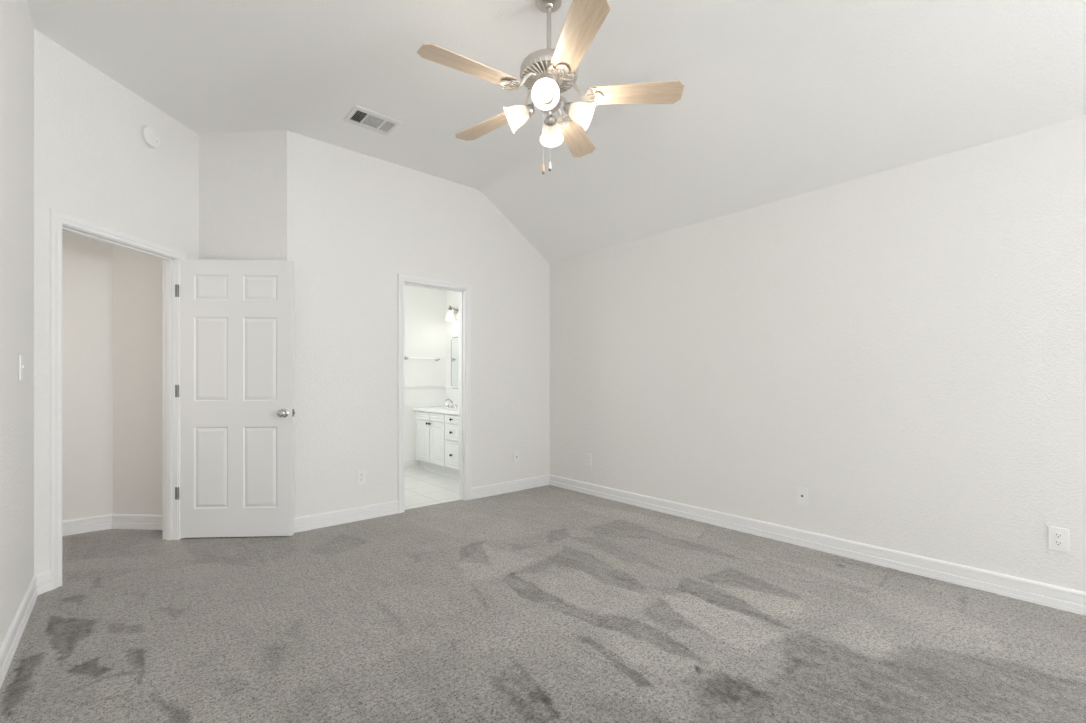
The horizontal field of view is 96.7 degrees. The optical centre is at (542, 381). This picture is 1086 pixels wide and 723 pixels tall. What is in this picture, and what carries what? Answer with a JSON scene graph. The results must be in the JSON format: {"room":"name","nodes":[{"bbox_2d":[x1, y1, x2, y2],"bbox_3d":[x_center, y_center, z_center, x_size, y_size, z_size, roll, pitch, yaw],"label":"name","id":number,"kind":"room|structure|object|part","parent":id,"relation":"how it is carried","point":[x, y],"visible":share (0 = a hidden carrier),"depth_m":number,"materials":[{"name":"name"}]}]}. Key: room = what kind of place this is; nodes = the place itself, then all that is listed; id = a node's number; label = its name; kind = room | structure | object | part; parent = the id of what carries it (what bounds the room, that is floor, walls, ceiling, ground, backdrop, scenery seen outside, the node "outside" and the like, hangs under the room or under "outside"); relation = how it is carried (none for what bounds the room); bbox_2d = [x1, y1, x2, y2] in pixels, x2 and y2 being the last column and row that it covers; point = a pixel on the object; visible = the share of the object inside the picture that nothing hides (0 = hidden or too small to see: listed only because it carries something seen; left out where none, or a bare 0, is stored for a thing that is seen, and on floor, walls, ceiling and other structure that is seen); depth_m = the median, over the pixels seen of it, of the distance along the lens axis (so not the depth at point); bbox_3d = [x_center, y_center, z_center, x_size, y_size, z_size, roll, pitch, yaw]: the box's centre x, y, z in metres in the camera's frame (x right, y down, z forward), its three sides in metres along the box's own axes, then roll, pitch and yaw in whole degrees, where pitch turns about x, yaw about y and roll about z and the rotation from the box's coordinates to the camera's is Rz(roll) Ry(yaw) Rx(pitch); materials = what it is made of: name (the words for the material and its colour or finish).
{"room":"empty bedroom","nodes":[
{"label":"empty bedroom","id":0,"kind":"room"},
{"bbox_2d":[0,0,33,646],"bbox_3d":[-0.250,-0.371,-0.360,0.115,3.048,7.814,0,0,-41],"label":"wall","id":1,"kind":"structure","parent":0,"point":[16,24],"depth_m":2.15,"materials":[{"name":"white paint"}]},
{"bbox_2d":[0,575,37,688],"bbox_3d":[-0.223,1.097,-0.291,0.016,0.112,7.652,0,0,-41],"label":"baseboard","id":2,"kind":"structure","parent":1,"relation":"attached to","point":[10,643],"depth_m":2.11,"materials":[{"name":"white wood"}]},
{"bbox_2d":[19,355,24,380],"bbox_3d":[-2.425,-0.062,2.249,0.016,0.118,0.072,0,0,-41],"label":"light switch","id":3,"kind":"object","parent":1,"relation":"attached to","point":[21,366],"visible":1,"depth_m":2.23,"materials":[{"name":"white plastic"}]},
{"bbox_3d":[-2.428,-0.062,2.247,0.006,0.118,0.072,0,0,-41],"label":"plate","id":4,"kind":"part","parent":3,"relation":"part of","materials":[{"name":"white plastic"}]},
{"bbox_2d":[62,231,112,520],"bbox_3d":[-4.206,-0.067,3.147,2.195,2.440,0.115,0,0,-41],"label":"wall","id":5,"kind":"structure","parent":0,"point":[87,263],"depth_m":3.69,"materials":[{"name":"white paint"}]},
{"bbox_2d":[62,514,111,535],"bbox_3d":[-4.138,1.097,3.118,2.030,0.112,0.016,0,0,-41],"label":"baseboard","id":6,"kind":"structure","parent":5,"relation":"attached to","point":[102,522],"depth_m":3.68,"materials":[{"name":"white wood"}]},
{"bbox_2d":[34,29,198,574],"bbox_3d":[-2.740,-0.371,3.210,0.115,3.048,1.225,0,0,5],"label":"wall","id":7,"kind":"structure","parent":0,"point":[92,162],"depth_m":2.88,"materials":[{"name":"white paint"}]},
{"bbox_2d":[35,570,51,594],"bbox_3d":[-2.724,1.097,2.633,0.016,0.112,0.078,0,0,5],"label":"baseboard","id":8,"kind":"structure","parent":7,"relation":"attached to","point":[44,584],"depth_m":2.63,"materials":[{"name":"white wood"}]},
{"bbox_2d":[49,209,185,589],"bbox_3d":[-2.739,0.101,3.124,0.132,2.104,0.906,0,0,5],"label":"trim","id":9,"kind":"structure","parent":7,"relation":"attached to","point":[59,222],"depth_m":3.03,"materials":[{"name":"white wood"}]},
{"bbox_2d":[180,259,294,537],"bbox_3d":[-2.251,0.126,3.559,0.819,2.030,0.161,0,0,-3],"label":"door","id":10,"kind":"structure","parent":9,"relation":"attached to","point":[237,412],"depth_m":3.54,"materials":[{"name":"white wood"}]},
{"bbox_3d":[-1.906,0.234,3.530,0.064,0.064,0.063,0,0,-3],"label":"knob","id":11,"kind":"part","parent":10,"relation":"part of","materials":[{"name":"silver metal"}]},
{"bbox_2d":[140,125,159,148],"bbox_3d":[-2.661,-1.659,3.281,0.030,0.144,0.144,0,0,5],"label":"smoke detector","id":12,"kind":"object","parent":7,"relation":"attached to","point":[150,137],"visible":1,"depth_m":3.26,"materials":[{"name":"white plastic"}]},
{"bbox_2d":[113,131,286,514],"bbox_3d":[-2.652,-0.371,3.777,1.447,3.048,0.151,0,0,4],"label":"wall","id":13,"kind":"structure","parent":0,"point":[137,277],"depth_m":3.76,"materials":[{"name":"white paint"}]},
{"bbox_2d":[112,514,162,529],"bbox_3d":[-3.092,1.097,3.761,0.573,0.112,0.016,0,0,4],"label":"baseboard","id":14,"kind":"structure","parent":13,"relation":"attached to","point":[119,521],"depth_m":3.76,"materials":[{"name":"white wood"}]},
{"bbox_2d":[287,131,548,517],"bbox_3d":[-0.970,-0.371,4.564,2.657,3.048,0.115,0,0,-41],"label":"wall","id":15,"kind":"structure","parent":0,"point":[356,222],"depth_m":4.14,"materials":[{"name":"white paint"}]},
{"bbox_2d":[294,500,398,532],"bbox_3d":[-1.600,1.097,3.931,0.889,0.112,0.016,0,0,-41],"label":"baseboard","id":16,"kind":"structure","parent":15,"relation":"attached to","point":[315,521],"depth_m":3.92,"materials":[{"name":"white wood"}]},
{"bbox_2d":[357,470,365,484],"bbox_3d":[-1.510,0.799,4.013,0.072,0.118,0.009,0,0,-41],"label":"wall outlet","id":17,"kind":"object","parent":15,"relation":"attached to","point":[361,474],"visible":1,"depth_m":4.01,"materials":[{"name":"white plastic"}]},
{"bbox_2d":[398,274,470,512],"bbox_3d":[-1.023,0.106,4.506,0.745,2.094,0.132,0,0,-41],"label":"trim","id":18,"kind":"structure","parent":15,"relation":"attached to","point":[464,290],"depth_m":4.67,"materials":[{"name":"white wood"}]},
{"bbox_2d":[471,475,548,499],"bbox_3d":[-0.315,1.097,5.045,1.038,0.112,0.016,0,0,-41],"label":"baseboard","id":19,"kind":"structure","parent":15,"relation":"attached to","point":[522,484],"depth_m":5.00,"materials":[{"name":"white wood"}]},
{"bbox_2d":[514,451,518,462],"bbox_3d":[-0.278,0.797,5.078,0.072,0.118,0.013,0,0,-41],"label":"wall jack","id":20,"kind":"object","parent":15,"relation":"attached to","point":[516,453],"visible":1,"depth_m":5.08,"materials":[{"name":"white plastic"}]},
{"bbox_2d":[405,285,445,465],"bbox_3d":[-2.226,-0.067,6.153,2.165,2.440,0.115,0,0,-41],"label":"wall","id":21,"kind":"structure","parent":0,"point":[425,308],"depth_m":6.57,"materials":[{"name":"white paint"}]},
{"bbox_2d":[405,459,414,467],"bbox_3d":[-2.321,1.097,5.984,1.570,0.112,0.016,0,0,-41],"label":"baseboard","id":22,"kind":"structure","parent":21,"relation":"attached to","point":[408,462],"depth_m":6.45,"materials":[{"name":"white wood"}]},
{"bbox_2d":[405,357,439,360],"bbox_3d":[-1.635,-0.305,6.543,0.512,0.048,0.067,0,0,-41],"label":"towel bar","id":23,"kind":"object","parent":21,"relation":"attached to","point":[406,358],"visible":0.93,"depth_m":6.54,"materials":[{"name":"white metal"}]},
{"bbox_2d":[405,388,457,407],"bbox_3d":[-1.605,0.225,5.524,2.050,0.254,1.650,0,0,-41],"label":"backsplash","id":24,"kind":"structure","parent":21,"relation":"attached to","point":[421,397],"depth_m":6.62,"materials":[{"name":"tile"}]},
{"bbox_2d":[405,386,457,388],"bbox_3d":[-1.603,0.084,5.525,2.055,0.028,1.650,0,0,-41],"label":"trim","id":25,"kind":"structure","parent":21,"relation":"attached to","point":[408,387],"depth_m":6.59,"materials":[{"name":"white paint"}]},
{"bbox_2d":[446,291,457,385],"bbox_3d":[-0.740,-0.067,6.178,0.115,2.440,2.024,0,0,-41],"label":"wall","id":26,"kind":"structure","parent":0,"point":[451,297],"depth_m":6.72,"materials":[{"name":"white paint"}]},
{"bbox_2d":[445,306,457,320],"bbox_3d":[-1.032,-0.919,6.278,0.194,0.205,0.760,0,0,-41],"label":"vanity light","id":27,"kind":"object","parent":26,"relation":"attached to","point":[449,317],"visible":0.38,"depth_m":6.46,"materials":[{"name":"white glass"}]},
{"bbox_3d":[-1.249,-0.886,6.487,0.140,0.138,0.140,0,0,-41],"label":"lamp shade","id":28,"kind":"part","parent":27,"relation":"part of","materials":[{"name":"white glass"}]},
{"bbox_2d":[451,337,457,388],"bbox_3d":[-0.889,-0.252,6.243,0.024,0.701,1.141,0,0,-41],"label":"wall mirror","id":29,"kind":"object","parent":26,"relation":"attached to","point":[454,342],"visible":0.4,"depth_m":6.60,"materials":[{"name":"clear glass"}]},
{"bbox_2d":[0,466,1085,722],"bbox_3d":[-0.163,1.201,1.291,5.844,0.104,10.165,0,0,-41],"label":"floor","id":30,"kind":"structure","parent":0,"point":[548,603],"depth_m":2.23,"materials":[{"name":"grey carpet"}]},
{"bbox_2d":[415,411,457,476],"bbox_3d":[-1.176,0.771,6.197,0.514,0.755,1.187,0,0,-41],"label":"bathroom vanity","id":31,"kind":"object","parent":30,"relation":"on","point":[436,434],"visible":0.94,"depth_m":6.03,"materials":[{"name":"white wood"}]},
{"bbox_3d":[-1.563,0.777,6.316,0.020,0.528,0.361,0,0,-41],"label":"cabinet door","id":32,"kind":"part","parent":31,"relation":"part of","materials":[{"name":"white wood"}]},
{"bbox_2d":[413,406,457,414],"bbox_3d":[-1.169,0.372,6.196,0.504,0.040,1.199,0,0,-41],"label":"countertop","id":33,"kind":"structure","parent":31,"relation":"on","point":[440,409],"depth_m":6.11,"materials":[{"name":"white stone"}]},
{"bbox_2d":[444,399,457,407],"bbox_3d":[-1.238,0.291,6.364,0.148,0.122,0.295,0,0,-41],"label":"sink faucet","id":34,"kind":"object","parent":33,"relation":"on","point":[450,400],"visible":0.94,"depth_m":6.38,"materials":[{"name":"silver metal"}]},
{"bbox_3d":[-1.319,0.777,6.034,0.020,0.528,0.361,0,0,-41],"label":"cabinet door","id":35,"kind":"part","parent":31,"relation":"part of","materials":[{"name":"white wood"}]},
{"bbox_3d":[-1.073,0.878,5.750,0.020,0.326,0.353,0,0,-41],"label":"drawer","id":36,"kind":"part","parent":31,"relation":"part of","materials":[{"name":"white wood"}]},
{"bbox_3d":[-1.073,0.608,5.750,0.020,0.186,0.353,0,0,-41],"label":"drawer","id":37,"kind":"part","parent":31,"relation":"part of","materials":[{"name":"white wood"}]},
{"bbox_3d":[-1.073,0.454,5.750,0.020,0.094,0.353,0,0,-41],"label":"drawer","id":38,"kind":"part","parent":31,"relation":"part of","materials":[{"name":"white wood"}]},
{"bbox_2d":[27,0,1085,263],"bbox_3d":[0.991,-1.611,1.313,4.182,0.748,8.716,0,0,-41],"label":"ceiling","id":39,"kind":"structure","parent":0,"point":[780,99],"depth_m":2.82,"materials":[{"name":"white paint"}]},
{"bbox_2d":[343,105,401,135],"bbox_3d":[-1.240,-1.890,3.512,0.335,0.010,0.256,0,0,-41],"label":"ceiling vent","id":40,"kind":"object","parent":39,"relation":"in","point":[360,116],"visible":1,"depth_m":3.50,"materials":[{"name":"white metal"}]},
{"bbox_2d":[417,0,684,174],"bbox_3d":[-0.006,-1.455,2.410,1.256,0.877,1.261,0,0,-41],"label":"ceiling fan","id":41,"kind":"object","parent":39,"relation":"hanging from","point":[548,73],"visible":1,"depth_m":2.34,"materials":[{"name":"beige wood"}]},
{"bbox_3d":[-0.331,-1.419,2.180,0.459,0.006,0.145,0,11,-33],"label":"blade","id":42,"kind":"part","parent":41,"relation":"part of","materials":[{"name":"beige wood"}]},
{"bbox_3d":[-0.300,-1.419,2.681,0.459,0.006,0.145,0,11,39],"label":"blade","id":43,"kind":"part","parent":41,"relation":"part of","materials":[{"name":"brown wood"}]},
{"bbox_3d":[-0.130,-1.316,2.424,0.139,0.130,0.131,0,0,5],"label":"lamp shade","id":44,"kind":"part","parent":41,"relation":"part of","materials":[{"name":"white glass"}]},
{"bbox_3d":[-0.054,-1.370,2.417,0.075,0.096,0.066,0,0,5],"label":"lamp arm","id":45,"kind":"part","parent":41,"relation":"part of","materials":[{"name":"silver metal"}]},
{"bbox_3d":[0.002,-1.223,2.375,0.003,0.312,0.003,0,0,-41],"label":"pull chain","id":46,"kind":"part","parent":41,"relation":"part of","materials":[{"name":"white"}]},
{"bbox_3d":[0.016,-1.316,2.251,0.131,0.130,0.139,0,0,5],"label":"lamp shade","id":47,"kind":"part","parent":41,"relation":"part of","materials":[{"name":"white glass"}]},
{"bbox_3d":[0.017,-1.335,2.268,0.054,0.062,0.086,0,0,5],"label":"light bulb","id":48,"kind":"part","parent":41,"relation":"part of","materials":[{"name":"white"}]},
{"bbox_3d":[0.037,-1.370,2.493,0.066,0.096,0.075,0,0,5],"label":"lamp arm","id":49,"kind":"part","parent":41,"relation":"part of","materials":[{"name":"silver metal"}]},
{"bbox_3d":[0.043,-1.316,2.569,0.131,0.130,0.139,0,0,5],"label":"lamp shade","id":50,"kind":"part","parent":41,"relation":"part of","materials":[{"name":"white glass"}]},
{"bbox_3d":[0.113,-1.370,2.402,0.075,0.096,0.066,0,0,5],"label":"lamp arm","id":51,"kind":"part","parent":41,"relation":"part of","materials":[{"name":"silver metal"}]},
{"bbox_3d":[0.186,-1.419,2.808,0.145,0.006,0.459,-12,-4,21],"label":"blade","id":52,"kind":"part","parent":41,"relation":"part of","materials":[{"name":"brown wood"}]},
{"bbox_3d":[0.137,-1.419,1.996,0.145,0.006,0.459,11,-3,-14],"label":"blade","id":53,"kind":"part","parent":41,"relation":"part of","materials":[{"name":"beige wood"}]},
{"bbox_3d":[0.189,-1.316,2.396,0.139,0.130,0.131,0,0,5],"label":"lamp shade","id":54,"kind":"part","parent":41,"relation":"part of","materials":[{"name":"white glass"}]},
{"bbox_3d":[0.456,-1.419,2.384,0.459,0.006,0.145,0,-11,3],"label":"blade","id":55,"kind":"part","parent":41,"relation":"part of","materials":[{"name":"brown wood"}]},
{"bbox_2d":[549,116,1085,591],"bbox_3d":[2.711,-0.099,2.433,0.115,2.504,8.156,0,0,-41],"label":"wall","id":56,"kind":"structure","parent":0,"point":[904,347],"depth_m":3.10,"materials":[{"name":"white paint"}]},
{"bbox_2d":[586,453,590,465],"bbox_3d":[0.466,0.799,4.928,0.009,0.118,0.072,0,0,-41],"label":"wall outlet","id":57,"kind":"object","parent":56,"relation":"attached to","point":[588,456],"visible":1,"depth_m":4.92,"materials":[{"name":"white plastic"}]},
{"bbox_2d":[797,487,807,504],"bbox_3d":[1.810,0.802,3.374,0.013,0.118,0.072,0,0,-41],"label":"wall jack","id":58,"kind":"object","parent":56,"relation":"attached to","point":[802,493],"visible":1,"depth_m":3.37,"materials":[{"name":"white plastic"}]},
{"bbox_2d":[549,474,1085,615],"bbox_3d":[2.662,1.097,2.390,0.016,0.112,7.926,0,0,-41],"label":"baseboard","id":59,"kind":"structure","parent":56,"relation":"attached to","point":[1053,596],"depth_m":3.07,"materials":[{"name":"white wood"}]},
{"bbox_2d":[1048,526,1068,552],"bbox_3d":[2.615,0.802,2.449,0.009,0.118,0.072,0,0,-41],"label":"wall outlet","id":60,"kind":"object","parent":56,"relation":"attached to","point":[1058,538],"visible":1,"depth_m":2.45,"materials":[{"name":"white plastic"}]},
{"bbox_2d":[1054,540,1062,545],"bbox_3d":[2.613,0.822,2.447,0.003,0.028,0.034,0,0,-41],"label":"receptacle","id":61,"kind":"object","parent":60,"relation":"attached to","point":[1056,542],"depth_m":2.45,"materials":[{"name":"white plastic"}]},
{"bbox_2d":[1054,533,1062,538],"bbox_3d":[2.613,0.782,2.447,0.003,0.028,0.034,0,0,-41],"label":"receptacle","id":62,"kind":"object","parent":60,"relation":"attached to","point":[1056,535],"depth_m":2.45,"materials":[{"name":"white plastic"}]}
]}

